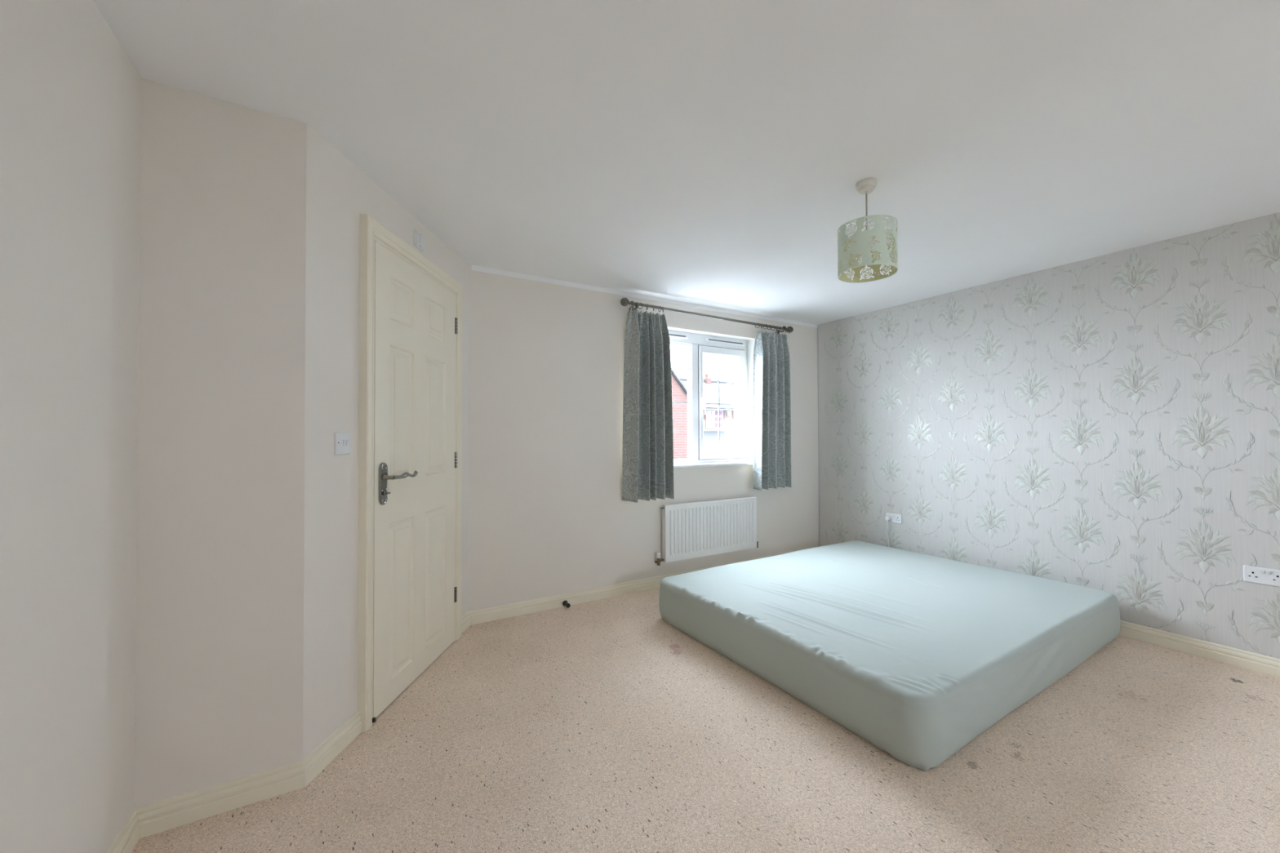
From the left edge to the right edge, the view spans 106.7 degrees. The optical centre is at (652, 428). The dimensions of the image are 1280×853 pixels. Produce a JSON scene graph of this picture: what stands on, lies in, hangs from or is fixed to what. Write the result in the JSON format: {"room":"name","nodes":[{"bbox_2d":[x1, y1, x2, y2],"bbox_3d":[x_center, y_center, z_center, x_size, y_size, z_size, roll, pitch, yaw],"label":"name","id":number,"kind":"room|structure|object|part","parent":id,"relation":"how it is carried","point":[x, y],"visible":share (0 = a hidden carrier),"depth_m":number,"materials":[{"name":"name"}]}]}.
{"room":"bedroom","nodes":[
{"label":"bedroom","id":0,"kind":"room"},
{"bbox_2d":[0,0,141,852],"bbox_3d":[-0.566,0.051,-0.545,0.300,2.400,4.653,0,-1,-31],"label":"wall","id":1,"kind":"structure","parent":0,"point":[70,93],"depth_m":1.14,"materials":[{"name":"paint"}]},
{"bbox_2d":[106,808,139,852],"bbox_3d":[-0.499,1.209,-0.358,0.018,0.090,4.333,0,-1,-31],"label":"baseboard","id":2,"kind":"structure","parent":1,"relation":"attached to","point":[128,836],"depth_m":1.43,"materials":[{"name":"beige paint"}]},
{"bbox_2d":[133,78,306,808],"bbox_3d":[-1.640,0.081,1.647,0.729,2.400,0.250,0,-1,-31],"label":"wall","id":3,"kind":"structure","parent":0,"point":[219,680],"depth_m":1.61,"materials":[{"name":"paint"}]},
{"bbox_2d":[133,760,305,838],"bbox_3d":[-1.435,1.236,1.598,0.439,0.090,0.018,0,-1,-31],"label":"baseboard","id":4,"kind":"structure","parent":3,"relation":"attached to","point":[153,818],"depth_m":1.58,"materials":[{"name":"beige paint"}]},
{"bbox_2d":[302,124,468,759],"bbox_3d":[-1.355,0.091,2.504,0.220,2.400,1.546,0,-1,1],"label":"wall","id":5,"kind":"structure","parent":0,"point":[338,192],"depth_m":1.89,"materials":[{"name":"paint"}]},
{"bbox_2d":[302,711,361,786],"bbox_3d":[-1.247,1.238,1.861,0.018,0.090,0.316,0,-1,1],"label":"baseboard","id":6,"kind":"structure","parent":5,"relation":"attached to","point":[328,749],"depth_m":1.84,"materials":[{"name":"beige paint"}]},
{"bbox_2d":[333,432,351,455],"bbox_3d":[-1.251,0.060,1.927,0.015,0.090,0.090,0,-1,1],"label":"light switch","id":7,"kind":"object","parent":5,"relation":"attached to","point":[342,441],"visible":1,"depth_m":1.92,"materials":[{"name":"white plastic"}]},
{"bbox_2d":[357,213,462,731],"bbox_3d":[-1.206,0.187,2.511,0.104,2.208,0.958,0,-1,1],"label":"door","id":8,"kind":"structure","parent":5,"relation":"attached to","point":[410,441],"depth_m":2.36,"materials":[{"name":"beige paint"}]},
{"bbox_3d":[-1.236,0.181,2.057,0.038,2.208,0.050,0,-1,1],"label":"architrave","id":9,"kind":"part","parent":8,"relation":"part of","materials":[{"name":"beige paint"}]},
{"bbox_3d":[-1.221,0.249,2.159,0.010,0.192,0.058,0,-1,1],"label":"handle plate","id":10,"kind":"part","parent":8,"relation":"part of","materials":[{"name":"silver metal"}]},
{"bbox_3d":[-1.188,0.220,2.255,0.056,0.032,0.219,0,-1,1],"label":"lever","id":11,"kind":"part","parent":8,"relation":"part of","materials":[{"name":"silver metal"}]},
{"bbox_3d":[-1.227,0.810,2.317,0.012,0.732,0.217,0,-1,1],"label":"panel","id":12,"kind":"part","parent":8,"relation":"part of","materials":[{"name":"white wood"}]},
{"bbox_3d":[-1.230,-0.071,2.328,0.012,0.640,0.217,0,-1,1],"label":"panel","id":13,"kind":"part","parent":8,"relation":"part of","materials":[{"name":"white wood"}]},
{"bbox_3d":[-1.231,-0.615,2.335,0.012,0.204,0.217,0,-1,1],"label":"panel","id":14,"kind":"part","parent":8,"relation":"part of","materials":[{"name":"white wood"}]},
{"bbox_3d":[-1.228,-0.882,2.525,0.038,0.070,0.958,0,-1,1],"label":"architrave","id":15,"kind":"part","parent":8,"relation":"part of","materials":[{"name":"beige paint"}]},
{"bbox_3d":[-1.219,0.814,2.662,0.012,0.732,0.228,0,-1,1],"label":"panel","id":16,"kind":"part","parent":8,"relation":"part of","materials":[{"name":"white wood"}]},
{"bbox_3d":[-1.223,-0.611,2.680,0.012,0.204,0.228,0,-1,1],"label":"panel","id":17,"kind":"part","parent":8,"relation":"part of","materials":[{"name":"white wood"}]},
{"bbox_3d":[-1.221,-0.067,2.673,0.012,0.640,0.228,0,-1,1],"label":"panel","id":18,"kind":"part","parent":8,"relation":"part of","materials":[{"name":"white wood"}]},
{"bbox_3d":[-1.214,0.193,2.961,0.038,2.208,0.059,0,-1,1],"label":"architrave","id":19,"kind":"part","parent":8,"relation":"part of","materials":[{"name":"beige paint"}]},
{"bbox_2d":[413,229,424,251],"bbox_3d":[-1.237,-1.000,2.530,0.020,0.086,0.088,0,-1,1],"label":"switch","id":20,"kind":"object","parent":5,"relation":"attached to","point":[419,239],"visible":1,"depth_m":2.52,"materials":[{"name":"white plastic"}]},
{"bbox_2d":[467,264,819,610],"bbox_3d":[0.238,0.108,4.234,3.907,2.400,0.302,0,-1,-31],"label":"wall","id":21,"kind":"structure","parent":0,"point":[548,515],"depth_m":3.56,"materials":[{"name":"paint"}]},
{"bbox_2d":[461,611,470,633],"bbox_3d":[-1.219,1.253,3.068,0.018,0.090,0.182,0,-1,1],"label":"baseboard","id":22,"kind":"structure","parent":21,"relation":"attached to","point":[465,620],"depth_m":3.08,"materials":[{"name":"beige paint"}]},
{"bbox_2d":[467,546,815,625],"bbox_3d":[0.259,1.261,4.046,3.457,0.090,0.018,0,-1,-31],"label":"baseboard","id":23,"kind":"structure","parent":21,"relation":"attached to","point":[518,608],"depth_m":3.51,"materials":[{"name":"beige paint"}]},
{"bbox_2d":[562,600,570,608],"bbox_3d":[-0.623,1.277,3.462,0.038,0.038,0.070,0,-1,-31],"label":"door stop","id":24,"kind":"object","parent":23,"relation":"attached to","point":[566,603],"visible":1,"depth_m":3.46,"materials":[{"name":"brown rubber"}]},
{"bbox_2d":[654,496,759,565],"bbox_3d":[0.507,0.870,4.165,1.114,0.486,0.080,0,-1,-31],"label":"radiator","id":25,"kind":"object","parent":21,"relation":"attached to","point":[692,530],"visible":1,"depth_m":4.10,"materials":[{"name":"white metal"}]},
{"bbox_2d":[665,497,746,505],"bbox_3d":[0.516,0.634,4.168,0.988,0.006,0.030,0,-1,-31],"label":"grille","id":26,"kind":"object","parent":25,"relation":"attached to","point":[737,500],"depth_m":4.16,"materials":[{"name":"white metal"}]},
{"bbox_2d":[620,297,793,334],"bbox_3d":[0.545,-0.973,4.188,1.881,0.084,0.123,0,-1,-31],"label":"pole","id":27,"kind":"object","parent":21,"relation":"attached to","point":[624,302],"visible":0.98,"depth_m":4.06,"materials":[{"name":"grey metal"}]},
{"bbox_2d":[622,301,674,502],"bbox_3d":[-0.016,-0.216,3.792,0.445,1.564,0.146,0,-1,-29],"label":"curtain","id":28,"kind":"object","parent":27,"relation":"hanging from","point":[647,444],"visible":1,"depth_m":3.78,"materials":[{"name":"grey fabric"}]},
{"bbox_2d":[752,323,791,490],"bbox_3d":[1.137,-0.210,4.513,0.494,1.546,0.139,0,-1,-34],"label":"curtain","id":29,"kind":"object","parent":27,"relation":"hanging from","point":[771,397],"visible":1,"depth_m":4.47,"materials":[{"name":"grey fabric"}]},
{"bbox_2d":[668,329,753,468],"bbox_3d":[0.389,-0.263,4.232,1.321,1.198,0.200,0,-1,-31],"label":"window","id":30,"kind":"structure","parent":21,"relation":"in","point":[698,345],"depth_m":4.34,"materials":[{"name":"white plastic"}]},
{"bbox_2d":[668,333,688,338],"bbox_3d":[0.106,-0.814,4.099,0.475,0.026,0.028,0,-1,-31],"label":"vent","id":31,"kind":"object","parent":30,"relation":"attached to","point":[672,335],"depth_m":4.17,"materials":[{"name":"white plastic"}]},
{"bbox_3d":[0.456,-0.209,4.268,0.026,0.166,0.053,1,-1,-44],"label":"handle","id":32,"kind":"part","parent":30,"relation":"part of","materials":[{"name":"white plastic"}]},
{"bbox_3d":[0.406,0.321,4.200,1.321,0.030,0.140,0,-1,-31],"label":"sill","id":33,"kind":"part","parent":30,"relation":"part of","materials":[{"name":"white plastic"}]},
{"bbox_3d":[0.640,-0.238,4.448,0.540,1.028,0.071,0,-1,-31],"label":"sash","id":34,"kind":"part","parent":30,"relation":"part of","materials":[{"name":"white plastic"}]},
{"bbox_2d":[706,337,745,346],"bbox_3d":[0.686,-0.811,4.449,0.450,0.026,0.028,0,-1,-31],"label":"vent","id":35,"kind":"object","parent":30,"relation":"attached to","point":[713,341],"depth_m":4.45,"materials":[{"name":"white plastic"}]},
{"bbox_2d":[93,0,1279,324],"bbox_3d":[1.167,-1.205,1.396,5.263,0.150,6.153,0,-1,-31],"label":"ceiling","id":36,"kind":"structure","parent":0,"point":[708,153],"depth_m":1.72,"materials":[{"name":"white paint"}]},
{"bbox_2d":[837,177,897,283],"bbox_3d":[0.975,-0.911,2.165,0.251,0.417,0.251,0,-1,-31],"label":"pendant lamp","id":37,"kind":"object","parent":36,"relation":"hanging from","point":[861,248],"visible":1,"depth_m":2.09,"materials":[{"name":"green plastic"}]},
{"bbox_3d":[0.974,-0.980,2.166,0.008,0.190,0.007,0,-1,-31],"label":"lamp cord","id":38,"kind":"part","parent":37,"relation":"part of","materials":[{"name":"grey plastic"}]},
{"bbox_3d":[0.975,-0.810,2.164,0.248,0.213,0.248,0,-1,-31],"label":"lamp shade","id":39,"kind":"part","parent":37,"relation":"part of","materials":[{"name":"green fabric"}]},
{"bbox_2d":[131,587,1279,852],"bbox_3d":[1.174,1.345,1.364,5.263,0.150,6.153,0,-1,-31],"label":"floor","id":40,"kind":"structure","parent":0,"point":[601,726],"depth_m":1.78,"materials":[{"name":"beige carpet"}]},
{"bbox_2d":[658,540,1119,770],"bbox_3d":[1.447,1.141,3.088,2.261,0.294,1.858,0,-1,-32],"label":"mattress","id":41,"kind":"object","parent":40,"relation":"on","point":[917,655],"visible":1,"depth_m":2.45,"materials":[{"name":"green fabric"}]},
{"bbox_2d":[817,212,1279,658],"bbox_3d":[3.292,0.080,2.662,0.305,2.400,6.153,0,-1,-31],"label":"wall","id":42,"kind":"structure","parent":0,"point":[1110,423],"depth_m":3.10,"materials":[{"name":"paper"}]},
{"bbox_2d":[823,379,855,439],"bbox_3d":[1.860,-0.193,4.743,0.004,0.617,0.370,0,-1,-31],"label":"flower","id":43,"kind":"object","parent":42,"relation":"on","point":[839,395],"depth_m":4.74,"materials":[{"name":"grey paper"}]},
{"bbox_2d":[823,321,855,374],"bbox_3d":[1.859,-0.810,4.751,0.004,0.560,0.370,0,-1,-31],"label":"flower","id":44,"kind":"object","parent":42,"relation":"on","point":[839,337],"depth_m":4.74,"materials":[{"name":"grey paper"}]},
{"bbox_2d":[824,444,856,504],"bbox_3d":[1.862,0.452,4.735,0.004,0.617,0.370,0,-1,-31],"label":"flower","id":45,"kind":"object","parent":42,"relation":"on","point":[840,460],"depth_m":4.73,"materials":[{"name":"grey paper"}]},
{"bbox_2d":[825,507,856,543],"bbox_3d":[1.864,1.004,4.728,0.004,0.432,0.370,0,-1,-31],"label":"flower","id":46,"kind":"object","parent":42,"relation":"on","point":[840,522],"depth_m":4.73,"materials":[{"name":"grey paper"}]},
{"bbox_2d":[848,311,875,337],"bbox_3d":[1.998,-0.974,4.526,0.001,0.237,0.293,0,-1,-31],"label":"flower","id":47,"kind":"object","parent":42,"relation":"on","point":[861,326],"depth_m":4.52,"materials":[{"name":"grey paper"}]},
{"bbox_2d":[845,342,880,406],"bbox_3d":[1.997,-0.519,4.519,0.004,0.617,0.370,0,-1,-31],"label":"flower","id":48,"kind":"object","parent":42,"relation":"on","point":[863,359],"depth_m":4.52,"materials":[{"name":"grey paper"}]},
{"bbox_2d":[846,410,881,473],"bbox_3d":[1.999,0.126,4.511,0.004,0.617,0.370,0,-1,-31],"label":"flower","id":49,"kind":"object","parent":42,"relation":"on","point":[864,428],"depth_m":4.51,"materials":[{"name":"grey paper"}]},
{"bbox_2d":[847,477,882,542],"bbox_3d":[2.001,0.770,4.503,0.004,0.617,0.370,0,-1,-31],"label":"flower","id":50,"kind":"object","parent":42,"relation":"on","point":[864,495],"depth_m":4.50,"materials":[{"name":"grey paper"}]},
{"bbox_2d":[870,310,909,368],"bbox_3d":[2.134,-0.816,4.295,0.004,0.560,0.370,0,-1,-31],"label":"flower","id":51,"kind":"object","parent":42,"relation":"on","point":[889,329],"depth_m":4.29,"materials":[{"name":"grey paper"}]},
{"bbox_2d":[871,373,910,440],"bbox_3d":[2.136,-0.200,4.287,0.004,0.617,0.370,0,-1,-31],"label":"flower","id":52,"kind":"object","parent":42,"relation":"on","point":[890,392],"depth_m":4.28,"materials":[{"name":"grey paper"}]},
{"bbox_2d":[871,444,910,511],"bbox_3d":[2.138,0.445,4.279,0.004,0.617,0.370,0,-1,-31],"label":"flower","id":53,"kind":"object","parent":42,"relation":"on","point":[891,463],"depth_m":4.28,"materials":[{"name":"grey paper"}]},
{"bbox_2d":[871,524,911,551],"bbox_3d":[2.139,0.998,4.272,0.004,0.432,0.370,0,-1,-31],"label":"flower","id":54,"kind":"object","parent":42,"relation":"on","point":[899,535],"depth_m":4.25,"materials":[{"name":"grey paper"}]},
{"bbox_2d":[885,512,902,524],"bbox_3d":[2.150,0.798,4.246,0.015,0.080,0.147,0,-1,-31],"label":"wall socket","id":55,"kind":"object","parent":42,"relation":"attached to","point":[895,518],"visible":0.99,"depth_m":4.23,"materials":[{"name":"white plastic"}]},
{"bbox_2d":[884,515,890,546],"bbox_3d":[2.115,0.980,4.272,0.040,0.403,0.046,0,-1,-31],"label":"plug","id":56,"kind":"object","parent":55,"relation":"attached to","point":[887,517],"visible":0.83,"depth_m":4.27,"materials":[{"name":"white plastic"}]},
{"bbox_3d":[2.117,1.001,4.277,0.032,0.362,0.022,0,-1,-31],"label":"cord","id":57,"kind":"part","parent":56,"relation":"part of","materials":[{"name":"white plastic"}]},
{"bbox_2d":[902,296,934,327],"bbox_3d":[2.273,-0.981,4.070,0.001,0.237,0.293,0,-1,-31],"label":"flower","id":58,"kind":"object","parent":42,"relation":"on","point":[918,313],"depth_m":4.06,"materials":[{"name":"grey paper"}]},
{"bbox_2d":[897,331,941,402],"bbox_3d":[2.273,-0.526,4.063,0.004,0.617,0.370,0,-1,-31],"label":"flower","id":59,"kind":"object","parent":42,"relation":"on","point":[919,353],"depth_m":4.06,"materials":[{"name":"grey paper"}]},
{"bbox_2d":[898,406,942,478],"bbox_3d":[2.275,0.119,4.055,0.004,0.617,0.370,0,-1,-31],"label":"flower","id":60,"kind":"object","parent":42,"relation":"on","point":[920,428],"depth_m":4.05,"materials":[{"name":"grey paper"}]},
{"bbox_2d":[899,482,942,553],"bbox_3d":[2.276,0.764,4.047,0.004,0.617,0.370,0,-1,-31],"label":"flower","id":61,"kind":"object","parent":42,"relation":"on","point":[921,504],"depth_m":4.04,"materials":[{"name":"grey paper"}]},
{"bbox_2d":[928,295,976,360],"bbox_3d":[2.410,-0.823,3.839,0.004,0.560,0.370,0,-1,-31],"label":"flower","id":62,"kind":"object","parent":42,"relation":"on","point":[952,319],"depth_m":3.83,"materials":[{"name":"grey paper"}]},
{"bbox_2d":[928,365,977,440],"bbox_3d":[2.412,-0.206,3.831,0.004,0.617,0.370,0,-1,-31],"label":"flower","id":63,"kind":"object","parent":42,"relation":"on","point":[953,389],"depth_m":3.83,"materials":[{"name":"grey paper"}]},
{"bbox_2d":[929,445,978,520],"bbox_3d":[2.413,0.439,3.823,0.004,0.617,0.370,0,-1,-31],"label":"flower","id":64,"kind":"object","parent":42,"relation":"on","point":[953,469],"depth_m":3.82,"materials":[{"name":"grey paper"}]},
{"bbox_2d":[930,525,979,565],"bbox_3d":[2.415,0.991,3.816,0.004,0.432,0.370,0,-1,-31],"label":"flower","id":65,"kind":"object","parent":42,"relation":"on","point":[956,543],"depth_m":3.80,"materials":[{"name":"grey paper"}]},
{"bbox_2d":[968,278,1009,314],"bbox_3d":[2.549,-0.987,3.613,0.001,0.237,0.293,0,-1,-31],"label":"flower","id":66,"kind":"object","parent":42,"relation":"on","point":[992,298],"depth_m":3.60,"materials":[{"name":"grey paper"}]},
{"bbox_2d":[962,318,1017,398],"bbox_3d":[2.549,-0.532,3.607,0.004,0.617,0.370,0,-1,-31],"label":"flower","id":67,"kind":"object","parent":42,"relation":"on","point":[989,345],"depth_m":3.60,"materials":[{"name":"grey paper"}]},
{"bbox_2d":[963,403,1018,484],"bbox_3d":[2.550,0.113,3.599,0.004,0.617,0.370,0,-1,-31],"label":"flower","id":68,"kind":"object","parent":42,"relation":"on","point":[990,430],"depth_m":3.59,"materials":[{"name":"grey paper"}]},
{"bbox_2d":[964,488,1019,568],"bbox_3d":[2.552,0.757,3.591,0.004,0.617,0.370,0,-1,-31],"label":"flower","id":69,"kind":"object","parent":42,"relation":"on","point":[991,516],"depth_m":3.58,"materials":[{"name":"grey paper"}]},
{"bbox_2d":[1000,275,1062,351],"bbox_3d":[2.686,-0.829,3.382,0.004,0.560,0.370,0,-1,-31],"label":"flower","id":70,"kind":"object","parent":42,"relation":"on","point":[1032,306],"depth_m":3.37,"materials":[{"name":"grey paper"}]},
{"bbox_2d":[1001,355,1064,442],"bbox_3d":[2.687,-0.213,3.375,0.004,0.617,0.370,0,-1,-31],"label":"flower","id":71,"kind":"object","parent":42,"relation":"on","point":[1033,387],"depth_m":3.37,"materials":[{"name":"grey paper"}]},
{"bbox_2d":[1002,446,1065,533],"bbox_3d":[2.689,0.432,3.367,0.004,0.617,0.370,0,-1,-31],"label":"flower","id":72,"kind":"object","parent":42,"relation":"on","point":[1033,477],"depth_m":3.36,"materials":[{"name":"grey paper"}]},
{"bbox_2d":[1004,537,1066,582],"bbox_3d":[2.691,0.985,3.360,0.004,0.432,0.370,0,-1,-31],"label":"flower","id":73,"kind":"object","parent":42,"relation":"on","point":[1043,557],"depth_m":3.34,"materials":[{"name":"grey paper"}]},
{"bbox_2d":[1051,254,1106,296],"bbox_3d":[2.824,-0.994,3.157,0.001,0.237,0.293,0,-1,-31],"label":"flower","id":74,"kind":"object","parent":42,"relation":"on","point":[1088,277],"depth_m":3.14,"materials":[{"name":"beige paper"}]},
{"bbox_2d":[1044,301,1116,393],"bbox_3d":[2.824,-0.539,3.151,0.004,0.617,0.370,0,-1,-31],"label":"flower","id":75,"kind":"object","parent":42,"relation":"on","point":[1081,336],"depth_m":3.14,"materials":[{"name":"grey paper"}]},
{"bbox_2d":[1046,399,1118,491],"bbox_3d":[2.826,0.106,3.143,0.004,0.617,0.370,0,-1,-31],"label":"flower","id":76,"kind":"object","parent":42,"relation":"on","point":[1082,434],"depth_m":3.14,"materials":[{"name":"grey paper"}]},
{"bbox_2d":[1047,496,1119,586],"bbox_3d":[2.828,0.751,3.135,0.004,0.617,0.370,0,-1,-31],"label":"flower","id":77,"kind":"object","parent":42,"relation":"on","point":[1083,532],"depth_m":3.12,"materials":[{"name":"grey paper"}]},
{"bbox_2d":[1094,247,1177,337],"bbox_3d":[2.961,-0.836,2.926,0.004,0.560,0.370,0,-1,-31],"label":"flower","id":78,"kind":"object","parent":42,"relation":"on","point":[1136,288],"depth_m":2.91,"materials":[{"name":"grey paper"}]},
{"bbox_2d":[1096,342,1179,443],"bbox_3d":[2.963,-0.219,2.919,0.004,0.617,0.370,0,-1,-31],"label":"flower","id":79,"kind":"object","parent":42,"relation":"on","point":[1138,383],"depth_m":2.91,"materials":[{"name":"grey paper"}]},
{"bbox_2d":[1097,448,1181,548],"bbox_3d":[2.965,0.426,2.911,0.004,0.617,0.370,0,-1,-31],"label":"flower","id":80,"kind":"object","parent":42,"relation":"on","point":[1139,490],"depth_m":2.90,"materials":[{"name":"grey paper"}]},
{"bbox_2d":[1098,553,1183,632],"bbox_3d":[2.966,0.978,2.904,0.004,0.432,0.370,0,-1,-31],"label":"flower","id":81,"kind":"object","parent":42,"relation":"on","point":[1148,588],"depth_m":2.87,"materials":[{"name":"grey paper"}]},
{"bbox_2d":[1118,620,1279,677],"bbox_3d":[3.161,1.235,2.566,0.018,0.090,5.553,0,-1,-31],"label":"baseboard","id":82,"kind":"structure","parent":42,"relation":"attached to","point":[1256,662],"depth_m":2.67,"materials":[{"name":"beige paint"}]},
{"bbox_2d":[1161,222,1238,273],"bbox_3d":[3.100,-1.000,2.701,0.001,0.237,0.293,0,-1,-31],"label":"flower","id":83,"kind":"object","parent":42,"relation":"on","point":[1215,250],"depth_m":2.69,"materials":[{"name":"grey paper"}]},
{"bbox_2d":[1153,277,1252,386],"bbox_3d":[3.100,-0.545,2.695,0.004,0.617,0.370,0,-1,-31],"label":"flower","id":84,"kind":"object","parent":42,"relation":"on","point":[1202,326],"depth_m":2.69,"materials":[{"name":"grey paper"}]},
{"bbox_2d":[1155,391,1253,501],"bbox_3d":[3.102,0.100,2.687,0.004,0.617,0.370,0,-1,-31],"label":"flower","id":85,"kind":"object","parent":42,"relation":"on","point":[1204,441],"depth_m":2.68,"materials":[{"name":"grey paper"}]},
{"bbox_2d":[1194,620,1215,642],"bbox_3d":[3.106,1.136,2.675,0.001,0.110,0.083,0,-1,-31],"label":"flower","id":86,"kind":"object","parent":42,"relation":"on","point":[1205,630],"depth_m":2.67,"materials":[{"name":"grey paper"}]},
{"bbox_2d":[1156,506,1256,615],"bbox_3d":[3.103,0.745,2.679,0.004,0.617,0.370,0,-1,-31],"label":"flower","id":87,"kind":"object","parent":42,"relation":"on","point":[1202,553],"depth_m":2.67,"materials":[{"name":"grey paper"}]},
{"bbox_2d":[1221,213,1279,320],"bbox_3d":[3.237,-0.842,2.470,0.004,0.560,0.370,0,-1,-31],"label":"flower","id":88,"kind":"object","parent":42,"relation":"on","point":[1251,248],"depth_m":2.54,"materials":[{"name":"grey paper"}]},
{"bbox_2d":[1222,327,1279,444],"bbox_3d":[3.239,-0.226,2.462,0.004,0.617,0.370,0,-1,-31],"label":"flower","id":89,"kind":"object","parent":42,"relation":"on","point":[1251,355],"depth_m":2.54,"materials":[{"name":"grey paper"}]},
{"bbox_2d":[1225,451,1279,564],"bbox_3d":[3.240,0.419,2.454,0.004,0.617,0.370,0,-1,-31],"label":"flower","id":90,"kind":"object","parent":42,"relation":"on","point":[1252,478],"depth_m":2.53,"materials":[{"name":"grey paper"}]},
{"bbox_2d":[1227,591,1279,658],"bbox_3d":[3.242,0.972,2.448,0.004,0.432,0.370,0,-1,-31],"label":"flower","id":91,"kind":"object","parent":42,"relation":"on","point":[1253,617],"depth_m":2.52,"materials":[{"name":"grey paper"}]},
{"bbox_2d":[1243,564,1279,586],"bbox_3d":[3.210,0.773,2.493,0.015,0.086,0.147,0,-1,-31],"label":"wall socket","id":92,"kind":"object","parent":42,"relation":"attached to","point":[1262,575],"visible":1,"depth_m":2.50,"materials":[{"name":"white plastic"}]},
{"label":"outside","id":93,"kind":"structure","parent":0,"visible":0},
{"bbox_3d":[-1.920,4.633,41.817,100.000,0.200,66.327,0,-1,-31],"label":"ground","id":94,"kind":"structure","parent":93,"visible":0},
{"bbox_2d":[671,367,687,458],"bbox_3d":[-3.027,0.141,15.451,6.080,8.132,7.120,0,-1,-31],"label":"house","id":95,"kind":"structure","parent":94,"relation":"on","point":[679,392],"depth_m":13.73,"materials":[{"name":"red brick"}]},
{"bbox_2d":[679,373,733,431],"bbox_3d":[3.116,0.315,33.515,20.400,8.200,8.550,0,-1,-31],"label":"house","id":96,"kind":"structure","parent":94,"relation":"on","point":[709,386],"depth_m":30.21,"materials":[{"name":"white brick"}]},
{"bbox_2d":[703,431,733,452],"bbox_3d":[6.083,2.236,28.591,20.000,4.220,3.900,0,-1,-31],"label":"garage","id":97,"kind":"structure","parent":94,"relation":"on","point":[710,437],"depth_m":26.97,"materials":[{"name":"brick"}]}
]}

